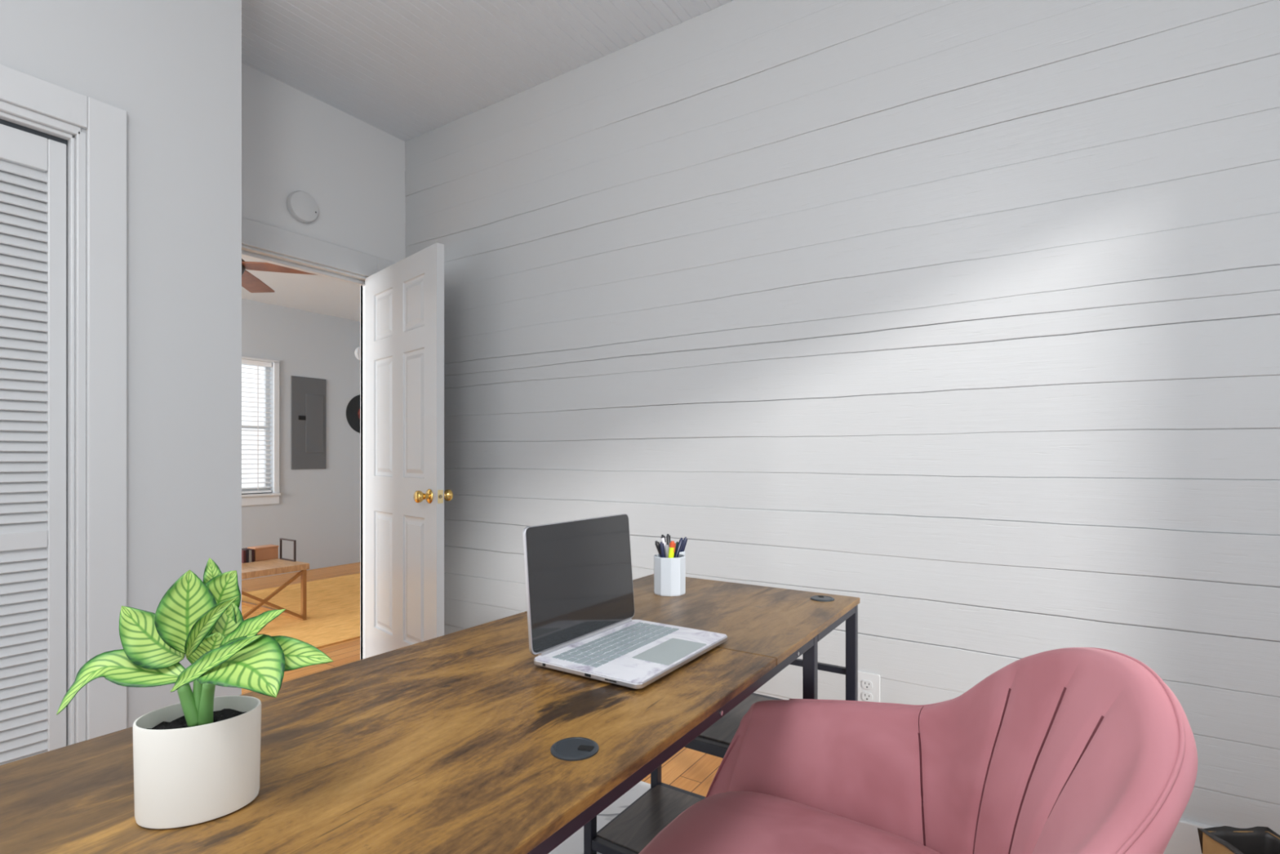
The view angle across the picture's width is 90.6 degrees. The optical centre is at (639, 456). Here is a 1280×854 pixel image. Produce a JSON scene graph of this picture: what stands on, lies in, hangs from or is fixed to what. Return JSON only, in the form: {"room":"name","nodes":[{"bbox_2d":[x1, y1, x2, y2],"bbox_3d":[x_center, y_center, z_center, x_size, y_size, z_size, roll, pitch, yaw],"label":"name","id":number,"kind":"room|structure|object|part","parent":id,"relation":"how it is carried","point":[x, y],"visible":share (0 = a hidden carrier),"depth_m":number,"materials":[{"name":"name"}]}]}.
{"room":"home office","nodes":[
{"label":"home office","id":0,"kind":"room"},
{"bbox_2d":[0,0,241,728],"bbox_3d":[-2.283,-0.315,1.022,0.100,2.830,3.010,0,0,33],"label":"wall","id":1,"kind":"structure","parent":0,"point":[174,67],"depth_m":2.08,"materials":[{"name":"grey paint"}]},
{"bbox_2d":[0,124,66,764],"bbox_3d":[-2.120,0.082,1.263,0.028,2.013,1.492,0,0,33],"label":"door","id":2,"kind":"structure","parent":1,"relation":"in","point":[33,167],"depth_m":1.82,"materials":[{"name":"grey paint"}]},
{"bbox_2d":[0,63,126,745],"bbox_3d":[-2.110,0.015,1.270,0.118,2.169,1.729,0,0,33],"label":"trim","id":3,"kind":"structure","parent":1,"relation":"attached to","point":[96,159],"depth_m":1.89,"materials":[{"name":"grey paint"}]},
{"bbox_2d":[241,298,359,579],"bbox_3d":[-4.351,-0.315,4.491,0.120,2.830,5.750,0,0,33],"label":"wall","id":4,"kind":"structure","parent":0,"point":[318,508],"depth_m":6.17,"materials":[{"name":"grey paint"}]},
{"bbox_2d":[241,355,280,506],"bbox_3d":[-3.637,-0.223,5.532,0.135,1.325,0.915,0,0,33],"label":"window","id":5,"kind":"structure","parent":4,"relation":"in","point":[265,498],"depth_m":5.86,"materials":[{"name":"grey paint"}]},
{"bbox_3d":[-3.670,-0.263,5.577,0.030,1.205,0.775,0,0,33],"label":"sash","id":6,"kind":"part","parent":5,"relation":"part of","materials":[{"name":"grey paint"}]},
{"bbox_2d":[241,359,271,493],"bbox_3d":[-3.629,-0.266,5.551,0.048,1.196,0.755,0,0,33],"label":"window blind","id":7,"kind":"object","parent":5,"relation":"attached to","point":[245,362],"visible":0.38,"depth_m":5.75,"materials":[{"name":"white plastic"}]},
{"bbox_3d":[-3.629,0.323,5.551,0.048,0.018,0.751,0,0,33],"label":"rail","id":8,"kind":"part","parent":7,"relation":"part of","materials":[{"name":"white plastic"}]},
{"bbox_2d":[290,375,325,469],"bbox_3d":[-3.198,-0.317,6.125,0.020,0.885,0.342,0,0,33],"label":"electrical panel","id":9,"kind":"object","parent":4,"relation":"attached to","point":[308,395],"visible":1,"depth_m":6.11,"materials":[{"name":"grey metal"}]},
{"bbox_3d":[-3.165,-0.317,6.167,0.006,0.565,0.175,0,0,33],"label":"door","id":10,"kind":"part","parent":9,"relation":"part of","materials":[{"name":"grey metal"}]},
{"bbox_2d":[346,395,359,432],"bbox_3d":[-2.878,-0.439,6.623,0.008,0.412,0.412,0,0,33],"label":"record","id":11,"kind":"object","parent":4,"relation":"attached to","point":[353,410],"visible":0.38,"depth_m":6.53,"materials":[{"name":"black plastic"}]},
{"bbox_2d":[354,346,359,359],"bbox_3d":[-2.890,-1.065,6.582,0.034,0.144,0.144,0,0,33],"label":"smoke detector","id":12,"kind":"object","parent":4,"relation":"attached to","point":[357,353],"visible":0.25,"depth_m":6.54,"materials":[{"name":"grey plastic"}]},
{"bbox_2d":[241,256,359,321],"bbox_3d":[-3.121,-1.440,3.686,3.060,0.080,5.750,0,0,33],"label":"ceiling","id":13,"kind":"structure","parent":0,"point":[317,294],"depth_m":5.48,"materials":[{"name":"grey paint"}]},
{"bbox_2d":[241,258,316,293],"bbox_3d":[-2.484,-0.964,3.801,1.065,0.868,1.065,0,0,33],"label":"ceiling fan","id":14,"kind":"object","parent":13,"relation":"hanging from","point":[250,282],"visible":0.19,"depth_m":3.94,"materials":[{"name":"brown wood"}]},
{"bbox_3d":[-2.574,-1.150,4.165,0.156,0.021,0.570,0,0,-14],"label":"blade","id":15,"kind":"part","parent":14,"relation":"part of","materials":[{"name":"red wood"}]},
{"bbox_3d":[-2.120,-1.150,3.890,0.570,0.021,0.156,0,0,-14],"label":"blade","id":16,"kind":"part","parent":14,"relation":"part of","materials":[{"name":"red wood"}]},
{"bbox_2d":[241,62,405,659],"bbox_3d":[-2.449,-0.315,1.818,0.110,2.830,4.160,0,0,33],"label":"wall","id":17,"kind":"structure","parent":0,"point":[293,140],"depth_m":3.09,"materials":[{"name":"white paint"}]},
{"bbox_2d":[286,191,318,222],"bbox_3d":[-1.591,-1.178,2.995,0.037,0.142,0.142,0,0,33],"label":"smoke detector","id":18,"kind":"object","parent":17,"relation":"attached to","point":[301,206],"visible":1,"depth_m":2.98,"materials":[{"name":"grey paint"}]},
{"bbox_2d":[241,217,395,659],"bbox_3d":[-1.659,0.027,3.014,0.133,2.146,1.058,0,0,33],"label":"doorway","id":19,"kind":"structure","parent":17,"relation":"in","point":[255,234],"depth_m":3.11,"materials":[{"name":"grey paint"}]},
{"bbox_2d":[364,242,453,657],"bbox_3d":[-1.139,0.083,3.023,0.167,2.010,0.801,0,0,-45],"label":"door","id":20,"kind":"structure","parent":19,"relation":"attached to","point":[405,494],"depth_m":2.97,"materials":[{"name":"grey paint"}]},
{"bbox_3d":[-0.945,0.175,2.756,0.066,0.064,0.064,0,0,-45],"label":"knob","id":21,"kind":"part","parent":20,"relation":"part of","materials":[{"name":"gold metal"}]},
{"bbox_3d":[-0.865,0.175,2.747,0.025,0.058,0.002,0,0,-45],"label":"latch plate","id":22,"kind":"part","parent":20,"relation":"part of","materials":[{"name":"gold metal"}]},
{"bbox_3d":[-0.873,0.175,2.827,0.066,0.064,0.064,0,0,-45],"label":"knob","id":23,"kind":"part","parent":20,"relation":"part of","materials":[{"name":"gold metal"}]},
{"bbox_2d":[241,562,722,796],"bbox_3d":[-1.393,1.130,2.346,7.500,0.060,6.200,0,0,33],"label":"floor","id":24,"kind":"structure","parent":0,"point":[693,771],"depth_m":3.23,"materials":[{"name":"brown wood"}]},
{"bbox_2d":[241,573,359,648],"bbox_3d":[-2.530,1.095,4.315,1.900,0.010,3.050,0,0,33],"label":"living room rug","id":25,"kind":"object","parent":24,"relation":"on","point":[333,604],"visible":0.08,"depth_m":4.51,"materials":[{"name":"carpet"}]},
{"bbox_2d":[241,558,309,620],"bbox_3d":[-2.775,0.902,4.266,0.985,0.374,0.570,0,0,33],"label":"coffee table","id":26,"kind":"object","parent":25,"relation":"on","point":[275,566],"visible":0.27,"depth_m":4.15,"materials":[{"name":"beige wood"}]},
{"bbox_2d":[241,549,245,563],"bbox_3d":[-2.699,0.673,4.277,0.120,0.083,0.016,0,0,33],"label":"book","id":27,"kind":"object","parent":26,"relation":"on","point":[243,552],"visible":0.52,"depth_m":4.24,"materials":[{"name":"red paper"}]},
{"bbox_2d":[241,548,248,562],"bbox_3d":[-2.689,0.671,4.292,0.120,0.088,0.016,0,0,33],"label":"book","id":28,"kind":"object","parent":26,"relation":"on","point":[246,549],"visible":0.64,"depth_m":4.26,"materials":[{"name":"black paper"}]},
{"bbox_2d":[243,547,254,561],"bbox_3d":[-2.669,0.672,4.322,0.120,0.085,0.016,0,0,33],"label":"book","id":29,"kind":"object","parent":26,"relation":"on","point":[251,549],"visible":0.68,"depth_m":4.29,"materials":[{"name":"paper"}]},
{"bbox_2d":[248,549,251,562],"bbox_3d":[-2.679,0.675,4.307,0.120,0.080,0.016,0,0,33],"label":"book","id":30,"kind":"object","parent":26,"relation":"on","point":[250,551],"visible":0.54,"depth_m":4.27,"materials":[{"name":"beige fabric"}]},
{"bbox_2d":[247,544,279,560],"bbox_3d":[-2.617,0.670,4.402,0.106,0.090,0.160,0,0,33],"label":"wooden box","id":31,"kind":"object","parent":26,"relation":"on","point":[265,552],"visible":0.88,"depth_m":4.38,"materials":[{"name":"brown wood"}]},
{"bbox_3d":[-2.617,0.631,4.402,0.106,0.012,0.160,0,0,33],"label":"lid","id":32,"kind":"part","parent":31,"relation":"part of","materials":[{"name":"brown wood"}]},
{"bbox_3d":[-2.635,1.079,4.479,0.919,0.020,0.022,0,0,33],"label":"rail","id":33,"kind":"part","parent":26,"relation":"part of","materials":[{"name":"brown wood"}]},
{"bbox_2d":[279,537,296,561],"bbox_3d":[-2.421,0.642,4.354,0.190,0.145,0.012,0,0,33],"label":"photo frame","id":34,"kind":"object","parent":26,"relation":"on","point":[280,539],"visible":1,"depth_m":4.35,"materials":[{"name":"grey"}]},
{"bbox_3d":[-2.240,0.922,4.220,0.026,0.334,0.026,0,0,33],"label":"leg","id":35,"kind":"part","parent":26,"relation":"part of","materials":[{"name":"brown wood"}]},
{"bbox_2d":[547,780,650,853],"bbox_3d":[-0.424,1.097,0.630,2.500,0.006,2.990,0,0,33],"label":"area rug","id":36,"kind":"object","parent":24,"relation":"on","point":[574,844],"visible":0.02,"depth_m":1.92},
{"bbox_2d":[0,573,859,853],"bbox_3d":[-0.194,0.725,1.023,0.615,0.737,1.820,0,0,33],"label":"desk","id":37,"kind":"object","parent":36,"relation":"on","point":[457,742],"visible":0.8,"depth_m":0.80,"materials":[{"name":"brown wood"}]},
{"bbox_2d":[56,557,333,828],"bbox_3d":[-0.428,0.235,0.640,0.249,0.248,0.108,0,0,8],"label":"potted plant","id":38,"kind":"object","parent":37,"relation":"on","point":[197,758],"visible":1,"depth_m":0.63,"materials":[{"name":"green plant"}]},
{"bbox_3d":[-0.453,0.311,0.652,0.109,0.097,0.084,0,0,-26],"label":"pot","id":39,"kind":"part","parent":38,"relation":"part of","materials":[{"name":"white ceramic"}]},
{"bbox_3d":[-0.130,0.734,1.653,0.025,0.718,0.025,0,0,33],"label":"leg","id":40,"kind":"part","parent":37,"relation":"part of","materials":[{"name":"black metal"}]},
{"bbox_3d":[0.114,1.004,1.493,0.558,0.025,0.022,0,0,33],"label":"shelf rail","id":41,"kind":"part","parent":37,"relation":"part of","materials":[{"name":"black metal"}]},
{"bbox_2d":[522,513,727,688],"bbox_3d":[-0.015,0.241,1.161,0.243,0.238,0.319,0,0,33],"label":"laptop","id":42,"kind":"object","parent":37,"relation":"on","point":[579,575],"visible":1,"depth_m":1.17,"materials":[{"name":"silver metal"}]},
{"bbox_3d":[-0.107,0.232,1.221,0.024,0.220,0.318,0,0,33],"label":"screen lid","id":43,"kind":"part","parent":42,"relation":"part of","materials":[{"name":"silver metal"}]},
{"bbox_2d":[596,784,702,853],"bbox_3d":[0.203,0.996,1.630,0.558,0.015,0.303,0,0,33],"label":"shelf","id":44,"kind":"object","parent":37,"relation":"attached to","point":[638,824],"depth_m":1.73,"materials":[{"name":"laminate"}]},
{"bbox_3d":[0.049,0.734,1.926,0.025,0.718,0.025,0,0,33],"label":"leg","id":45,"kind":"part","parent":37,"relation":"part of","materials":[{"name":"black metal"}]},
{"bbox_2d":[653,554,685,596],"bbox_3d":[0.078,0.310,1.665,0.085,0.099,0.081,0,0,16],"label":"pen cup","id":46,"kind":"object","parent":37,"relation":"on","point":[669,573],"visible":0.86,"depth_m":1.63,"materials":[{"name":"grey ceramic"}]},
{"bbox_2d":[654,540,661,557],"bbox_3d":[0.067,0.286,1.658,0.058,0.133,0.012,0,0,-18],"label":"pen","id":47,"kind":"object","parent":46,"relation":"in","point":[657,544],"visible":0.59,"depth_m":1.65,"materials":[{"name":"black plastic"}]},
{"bbox_2d":[659,541,666,557],"bbox_3d":[0.064,0.287,1.648,0.011,0.132,0.031,0,0,44],"label":"pen","id":48,"kind":"object","parent":46,"relation":"in","point":[661,544],"visible":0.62,"depth_m":1.64,"materials":[{"name":"blue plastic"}]},
{"bbox_2d":[661,534,666,551],"bbox_3d":[0.071,0.280,1.660,0.041,0.146,0.010,0,0,45],"label":"pen","id":49,"kind":"object","parent":46,"relation":"in","point":[663,537],"visible":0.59,"depth_m":1.67,"materials":[{"name":"white plastic"}]},
{"bbox_2d":[665,544,669,557],"bbox_3d":[0.068,0.292,1.661,0.010,0.121,0.026,0,0,-33],"label":"pen","id":50,"kind":"object","parent":46,"relation":"in","point":[667,548],"visible":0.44,"depth_m":1.65,"materials":[{"name":"white plastic"}]},
{"bbox_2d":[666,533,671,546],"bbox_3d":[0.077,0.280,1.684,0.009,0.146,0.021,0,0,-26],"label":"pen","id":51,"kind":"object","parent":46,"relation":"in","point":[668,536],"visible":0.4,"depth_m":1.68,"materials":[{"name":"black plastic"}]},
{"bbox_2d":[667,540,675,557],"bbox_3d":[0.079,0.286,1.642,0.030,0.134,0.015,0,0,22],"label":"pen","id":52,"kind":"object","parent":46,"relation":"in","point":[672,544],"visible":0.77,"depth_m":1.64,"materials":[{"name":"yellow plastic"}]},
{"bbox_2d":[673,537,684,557],"bbox_3d":[0.088,0.283,1.657,0.056,0.139,0.010,0,0,-24],"label":"pen","id":53,"kind":"object","parent":46,"relation":"in","point":[681,540],"visible":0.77,"depth_m":1.66,"materials":[{"name":"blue plastic"}]},
{"bbox_2d":[679,550,685,556],"bbox_3d":[0.090,0.310,1.752,0.073,0.099,0.069,0,0,27],"label":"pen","id":54,"kind":"object","parent":46,"relation":"in","point":[684,551],"visible":0.09,"depth_m":1.73,"materials":[{"name":"white plastic"}]},
{"bbox_2d":[680,536,687,551],"bbox_3d":[0.111,0.288,1.760,0.045,0.130,0.010,0,0,17],"label":"pen","id":55,"kind":"object","parent":46,"relation":"in","point":[685,539],"visible":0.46,"depth_m":1.75,"materials":[{"name":"blue plastic"}]},
{"bbox_3d":[0.293,1.004,1.766,0.558,0.025,0.022,0,0,33],"label":"shelf rail","id":56,"kind":"part","parent":37,"relation":"part of","materials":[{"name":"black metal"}]},
{"bbox_3d":[0.053,0.384,0.867,0.025,0.018,1.743,0,0,33],"label":"rail","id":57,"kind":"part","parent":37,"relation":"part of","materials":[{"name":"black metal"}]},
{"bbox_3d":[0.114,0.670,1.493,0.558,0.025,0.022,0,0,33],"label":"shelf rail","id":58,"kind":"part","parent":37,"relation":"part of","materials":[{"name":"black metal"}]},
{"bbox_2d":[697,694,773,744],"bbox_3d":[0.203,0.662,1.630,0.558,0.015,0.303,0,0,33],"label":"shelf","id":59,"kind":"object","parent":37,"relation":"attached to","point":[722,731],"depth_m":1.55,"materials":[{"name":"laminate"}]},
{"bbox_3d":[0.293,0.670,1.766,0.558,0.025,0.022,0,0,33],"label":"shelf rail","id":60,"kind":"part","parent":37,"relation":"part of","materials":[{"name":"black metal"}]},
{"bbox_3d":[0.358,0.734,1.334,0.025,0.718,0.025,0,0,33],"label":"leg","id":61,"kind":"part","parent":37,"relation":"part of","materials":[{"name":"black metal"}]},
{"bbox_3d":[0.537,0.734,1.606,0.025,0.718,0.025,0,0,33],"label":"leg","id":62,"kind":"part","parent":37,"relation":"part of","materials":[{"name":"black metal"}]},
{"bbox_2d":[638,647,1197,853],"bbox_3d":[0.289,0.664,0.878,0.729,0.857,0.689,0,0,33],"label":"desk chair","id":63,"kind":"object","parent":36,"relation":"on","point":[1067,750],"visible":1,"depth_m":0.94,"materials":[{"name":"pink fabric"}]},
{"bbox_3d":[0.230,0.669,0.917,0.491,0.158,0.424,0,0,33],"label":"seat","id":64,"kind":"part","parent":63,"relation":"part of","materials":[{"name":"pink fabric"}]},
{"bbox_3d":[0.315,0.587,1.175,0.439,0.307,0.120,0,0,33],"label":"armrest","id":65,"kind":"part","parent":63,"relation":"part of","materials":[{"name":"pink fabric"}]},
{"bbox_3d":[0.441,0.488,0.782,0.350,0.504,0.625,0,0,33],"label":"backrest","id":66,"kind":"part","parent":63,"relation":"part of","materials":[{"name":"pink fabric"}]},
{"bbox_2d":[1197,825,1279,853],"bbox_3d":[1.409,0.986,1.370,0.174,0.224,0.275,0,0,0],"label":"waste bin","id":67,"kind":"object","parent":24,"relation":"on","point":[1224,839],"visible":1,"depth_m":1.49,"materials":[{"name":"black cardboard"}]},
{"bbox_2d":[241,0,734,141],"bbox_3d":[-0.670,-1.775,0.654,4.343,0.090,4.160,0,0,33],"label":"ceiling","id":68,"kind":"structure","parent":0,"point":[406,69],"depth_m":2.67,"materials":[{"name":"white paint"}]},
{"bbox_2d":[404,0,1279,835],"bbox_3d":[0.469,-0.315,2.397,4.340,2.830,0.114,0,0,33],"label":"wall","id":69,"kind":"structure","parent":0,"point":[959,320],"depth_m":2.07,"materials":[{"name":"grey wood"}]},
{"bbox_2d":[857,671,879,702],"bbox_3d":[0.765,0.788,2.131,0.082,0.120,0.009,0,0,33],"label":"wall outlet","id":70,"kind":"object","parent":69,"relation":"attached to","point":[868,683],"visible":0.62,"depth_m":2.13,"materials":[{"name":"grey paint"}]},
{"bbox_2d":[862,691,872,701],"bbox_3d":[0.763,0.808,2.129,0.034,0.029,0.003,0,0,33],"label":"receptacle","id":71,"kind":"object","parent":70,"relation":"attached to","point":[866,695],"depth_m":2.13,"materials":[{"name":"grey paint"}]},
{"bbox_2d":[862,680,872,689],"bbox_3d":[0.763,0.768,2.129,0.034,0.029,0.003,0,0,33],"label":"receptacle","id":72,"kind":"object","parent":70,"relation":"attached to","point":[866,684],"depth_m":2.13,"materials":[{"name":"grey paint"}]},
{"bbox_2d":[1163,817,1216,853],"bbox_3d":[0.437,1.034,2.348,4.140,0.132,0.020,0,0,33],"label":"baseboard","id":73,"kind":"structure","parent":69,"relation":"attached to","point":[1184,839],"depth_m":1.68,"materials":[{"name":"grey paint"}]}
]}

